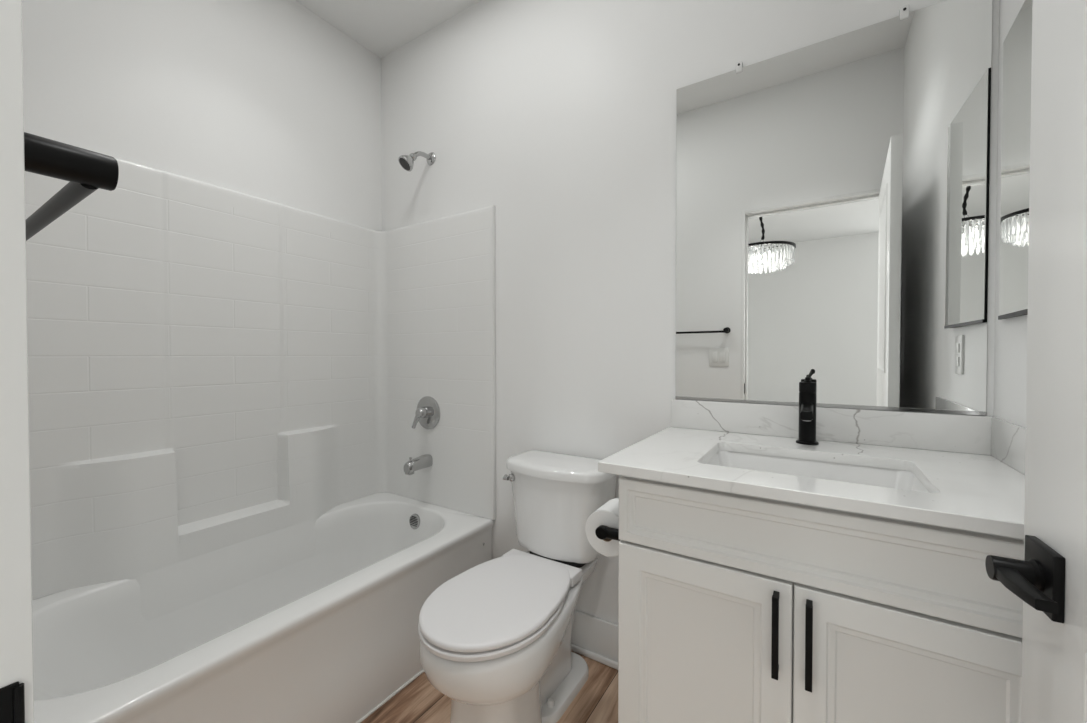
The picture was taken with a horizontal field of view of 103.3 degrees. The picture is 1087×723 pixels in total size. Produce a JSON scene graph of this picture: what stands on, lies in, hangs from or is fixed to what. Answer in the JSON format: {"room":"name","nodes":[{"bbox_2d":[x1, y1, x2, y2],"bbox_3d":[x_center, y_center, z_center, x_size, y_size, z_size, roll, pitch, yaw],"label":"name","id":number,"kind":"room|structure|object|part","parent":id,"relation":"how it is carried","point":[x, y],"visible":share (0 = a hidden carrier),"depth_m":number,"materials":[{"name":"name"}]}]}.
{"room":"bathroom","nodes":[
{"label":"bathroom","id":0,"kind":"room"},
{"bbox_2d":[22,0,381,230],"bbox_3d":[-1.313,-0.260,1.662,0.100,2.755,1.543,1,1,33],"label":"wall","id":1,"kind":"structure","parent":0,"point":[270,100],"depth_m":1.66,"materials":[{"name":"white paint"}]},
{"bbox_2d":[296,0,480,57],"bbox_3d":[-0.242,-1.630,1.077,2.514,0.100,1.543,1,1,33],"label":"ceiling","id":2,"kind":"structure","parent":0,"point":[382,27],"depth_m":1.99,"materials":[{"name":"white paint"}]},
{"bbox_2d":[361,651,617,722],"bbox_3d":[-0.252,1.150,1.101,2.514,0.050,1.583,1,1,33],"label":"floor","id":3,"kind":"structure","parent":0,"point":[419,701],"depth_m":1.41,"materials":[{"name":"brown wood"}]},
{"bbox_2d":[32,492,493,722],"bbox_3d":[-0.914,0.909,1.496,0.762,0.426,1.417,1,1,33],"label":"bathtub","id":4,"kind":"object","parent":3,"relation":"on","point":[316,620],"visible":0.98,"depth_m":1.36,"materials":[{"name":"white ceramic"}]},
{"bbox_2d":[25,132,495,599],"bbox_3d":[-0.914,0.014,1.483,0.766,1.366,1.421,1,1,33],"label":"shower surround","id":5,"kind":"object","parent":4,"relation":"on","point":[211,367],"visible":0.95,"depth_m":1.67,"materials":[{"name":"white plastic"}]},
{"bbox_2d":[404,454,432,474],"bbox_3d":[-0.595,0.483,2.032,0.058,0.079,0.133,1,1,33],"label":"tub spout","id":6,"kind":"object","parent":5,"relation":"attached to","point":[424,461],"visible":1,"depth_m":2.01,"materials":[{"name":"silver metal"}]},
{"bbox_2d":[412,396,439,428],"bbox_3d":[-0.575,0.249,2.055,0.160,0.160,0.068,1,1,33],"label":"shower valve","id":7,"kind":"object","parent":5,"relation":"attached to","point":[427,413],"visible":1,"depth_m":2.05,"materials":[{"name":"silver metal"}]},
{"bbox_3d":[-0.602,0.278,2.047,0.059,0.085,0.029,0,1,15],"label":"lever","id":8,"kind":"part","parent":7,"relation":"part of","materials":[{"name":"silver metal"}]},
{"bbox_3d":[-0.605,0.760,2.047,0.072,0.074,0.036,1,1,33],"label":"overflow plate","id":9,"kind":"part","parent":4,"relation":"part of","materials":[{"name":"silver metal"}]},
{"bbox_2d":[418,450,615,722],"bbox_3d":[-0.077,0.742,1.363,0.400,0.759,0.714,1,1,33],"label":"toilet","id":10,"kind":"object","parent":3,"relation":"on","point":[495,636],"visible":0.96,"depth_m":1.28,"materials":[{"name":"white ceramic"}]},
{"bbox_3d":[-0.141,0.716,1.261,0.368,0.018,0.473,1,1,33],"label":"seat","id":11,"kind":"part","parent":10,"relation":"part of","materials":[{"name":"white plastic"}]},
{"bbox_3d":[-0.129,0.692,1.280,0.364,0.018,0.514,1,1,33],"label":"seat lid","id":12,"kind":"part","parent":10,"relation":"part of","materials":[{"name":"white plastic"}]},
{"bbox_3d":[-0.122,0.425,1.571,0.025,0.028,0.028,-1,1,-43],"label":"flush lever","id":13,"kind":"part","parent":10,"relation":"part of","materials":[{"name":"silver metal"}]},
{"bbox_3d":[0.053,0.379,1.562,0.400,0.039,0.230,1,1,33],"label":"tank lid","id":14,"kind":"part","parent":10,"relation":"part of","materials":[{"name":"white ceramic"}]},
{"bbox_3d":[0.056,0.539,1.569,0.378,0.282,0.212,1,1,33],"label":"tank","id":15,"kind":"part","parent":10,"relation":"part of","materials":[{"name":"white ceramic"}]},
{"bbox_2d":[618,475,1023,722],"bbox_3d":[0.622,0.690,1.006,0.740,0.872,0.588,1,1,33],"label":"vanity cabinet","id":16,"kind":"object","parent":3,"relation":"on","point":[733,608],"visible":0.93,"depth_m":0.78,"materials":[{"name":"white paint"}]},
{"bbox_2d":[595,525,619,540],"bbox_3d":[0.209,0.433,1.131,0.092,0.040,0.152,1,1,33],"label":"paper holder","id":17,"kind":"object","parent":16,"relation":"attached to","point":[602,532],"visible":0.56,"depth_m":1.08,"materials":[{"name":"black metal"}]},
{"bbox_2d":[586,498,618,556],"bbox_3d":[0.190,0.443,1.155,0.120,0.122,0.105,1,1,33],"label":"toilet paper roll","id":18,"kind":"object","parent":17,"relation":"hanging from","point":[607,515],"visible":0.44,"depth_m":1.12,"materials":[{"name":"white paper"}]},
{"bbox_3d":[0.180,0.433,1.080,0.079,0.027,0.027,0,1,28],"label":"post","id":19,"kind":"part","parent":17,"relation":"part of","materials":[{"name":"black metal"}]},
{"bbox_3d":[0.320,0.712,0.898,0.342,0.602,0.020,1,1,33],"label":"door","id":20,"kind":"part","parent":16,"relation":"part of","materials":[{"name":"white paint"}]},
{"bbox_3d":[0.429,0.504,0.796,0.011,0.150,0.031,1,1,33],"label":"handle","id":21,"kind":"part","parent":16,"relation":"part of","materials":[{"name":"black metal"}]},
{"bbox_3d":[0.474,0.505,0.767,0.011,0.150,0.031,1,1,33],"label":"handle","id":22,"kind":"part","parent":16,"relation":"part of","materials":[{"name":"black metal"}]},
{"bbox_2d":[598,399,1025,538],"bbox_3d":[0.609,0.192,1.013,0.782,0.116,0.580,1,1,33],"label":"countertop","id":23,"kind":"structure","parent":16,"relation":"on","point":[971,468],"depth_m":1.00,"materials":[{"name":"stone"}]},
{"bbox_2d":[796,370,818,444],"bbox_3d":[0.708,0.125,1.155,0.054,0.201,0.141,1,1,33],"label":"faucet","id":24,"kind":"object","parent":23,"relation":"on","point":[807,388],"visible":1,"depth_m":1.16,"materials":[{"name":"black metal"}]},
{"bbox_3d":[0.695,0.131,1.134,0.027,0.039,0.090,1,1,33],"label":"spout","id":25,"kind":"part","parent":24,"relation":"part of","materials":[{"name":"black metal"}]},
{"bbox_3d":[0.736,0.041,1.192,0.020,0.035,0.049,1,1,44],"label":"lever","id":26,"kind":"part","parent":24,"relation":"part of","materials":[{"name":"black metal"}]},
{"bbox_2d":[705,450,928,492],"bbox_3d":[0.593,0.320,0.979,0.461,0.138,0.328,1,1,33],"label":"sink","id":27,"kind":"object","parent":23,"relation":"in","point":[859,474],"visible":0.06,"depth_m":1.08,"materials":[{"name":"white ceramic"}]},
{"bbox_3d":[0.466,0.337,0.799,0.689,0.140,0.020,1,1,33],"label":"false drawer","id":28,"kind":"part","parent":16,"relation":"part of","materials":[{"name":"white paint"}]},
{"bbox_3d":[0.612,0.715,0.712,0.344,0.602,0.020,1,1,33],"label":"door","id":29,"kind":"part","parent":16,"relation":"part of","materials":[{"name":"white paint"}]},
{"bbox_2d":[381,0,999,623],"bbox_3d":[0.147,-0.261,1.706,2.514,2.755,0.100,1,1,33],"label":"wall","id":30,"kind":"structure","parent":0,"point":[558,116],"depth_m":1.65,"materials":[{"name":"white paint"}]},
{"bbox_2d":[398,151,435,171],"bbox_3d":[-0.597,-0.942,2.012,0.075,0.127,0.174,1,1,38],"label":"shower","id":31,"kind":"object","parent":30,"relation":"attached to","point":[406,161],"visible":1,"depth_m":1.98,"materials":[{"name":"silver metal"}]},
{"bbox_3d":[-0.573,-0.964,2.026,0.024,0.048,0.108,1,1,37],"label":"arm","id":32,"kind":"part","parent":31,"relation":"part of","materials":[{"name":"silver metal"}]},
{"bbox_2d":[571,609,617,669],"bbox_3d":[0.125,1.041,1.662,0.800,0.152,0.029,1,1,33],"label":"baseboard","id":33,"kind":"structure","parent":30,"relation":"attached to","point":[592,637],"depth_m":1.61,"materials":[{"name":"white paint"}]},
{"bbox_2d":[671,399,992,454],"bbox_3d":[0.762,0.177,1.248,0.776,0.093,0.019,1,1,33],"label":"backsplash","id":34,"kind":"structure","parent":30,"relation":"attached to","point":[971,434],"depth_m":1.18,"materials":[{"name":"stone"}]},
{"bbox_2d":[675,0,991,415],"bbox_3d":[0.761,-0.398,1.241,0.750,1.054,0.018,1,1,33],"label":"wall mirror","id":35,"kind":"object","parent":30,"relation":"attached to","point":[832,195],"visible":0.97,"depth_m":1.19,"materials":[{"name":"clear glass"}]},
{"bbox_2d":[993,0,1027,427],"bbox_3d":[0.755,-0.243,0.415,0.100,2.755,1.423,1,1,33],"label":"wall","id":36,"kind":"structure","parent":0,"point":[1010,347],"depth_m":0.98,"materials":[{"name":"white paint"}]},
{"bbox_2d":[998,0,1032,319],"bbox_3d":[0.963,-0.412,0.854,0.022,0.635,0.326,1,1,33],"label":"mirror","id":37,"kind":"object","parent":36,"relation":"attached to","point":[1017,45],"visible":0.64,"depth_m":0.91,"materials":[{"name":"clear mirror"}]},
{"bbox_3d":[0.961,-0.099,0.860,0.004,0.009,0.326,1,1,35],"label":"rail","id":38,"kind":"part","parent":37,"relation":"part of","materials":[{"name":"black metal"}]},
{"bbox_3d":[-0.678,-0.217,0.414,2.314,2.705,0.120,1,1,33],"label":"wall","id":39,"kind":"structure","parent":0,"visible":0},
{"bbox_2d":[0,0,33,722],"bbox_3d":[-0.041,0.137,0.012,0.716,2.008,0.126,1,1,33],"label":"trim","id":40,"kind":"structure","parent":39,"relation":"attached to","point":[16,620],"depth_m":0.24,"materials":[{"name":"white paint"}]},
{"bbox_3d":[-0.303,0.213,0.231,0.004,0.064,0.032,1,1,33],"label":"strike plate","id":41,"kind":"part","parent":40,"relation":"part of","materials":[{"name":"black metal"}]},
{"bbox_2d":[24,132,118,240],"bbox_3d":[-0.622,-0.152,0.486,0.658,0.038,0.060,1,1,33],"label":"towel bar","id":42,"kind":"object","parent":39,"relation":"attached to","point":[87,171],"visible":0.62,"depth_m":0.33,"materials":[{"name":"black metal"}]},
{"bbox_3d":[-0.361,-0.149,0.320,0.038,0.038,0.060,1,1,33],"label":"post","id":43,"kind":"part","parent":42,"relation":"part of","materials":[{"name":"black metal"}]},
{"bbox_2d":[985,0,1086,722],"bbox_3d":[0.453,0.146,0.221,0.137,1.960,0.784,0,1,30],"label":"door","id":44,"kind":"structure","parent":39,"relation":"in","point":[1050,581],"depth_m":0.49,"materials":[{"name":"white paint"}]},
{"bbox_3d":[0.544,0.255,0.493,0.023,0.015,0.097,0,1,27],"label":"lever","id":45,"kind":"part","parent":44,"relation":"part of","materials":[{"name":"black metal"}]},
{"bbox_3d":[0.436,0.097,0.231,0.005,1.602,0.476,0,1,30],"label":"panel","id":46,"kind":"part","parent":44,"relation":"part of","materials":[{"name":"white wood"}]}
]}

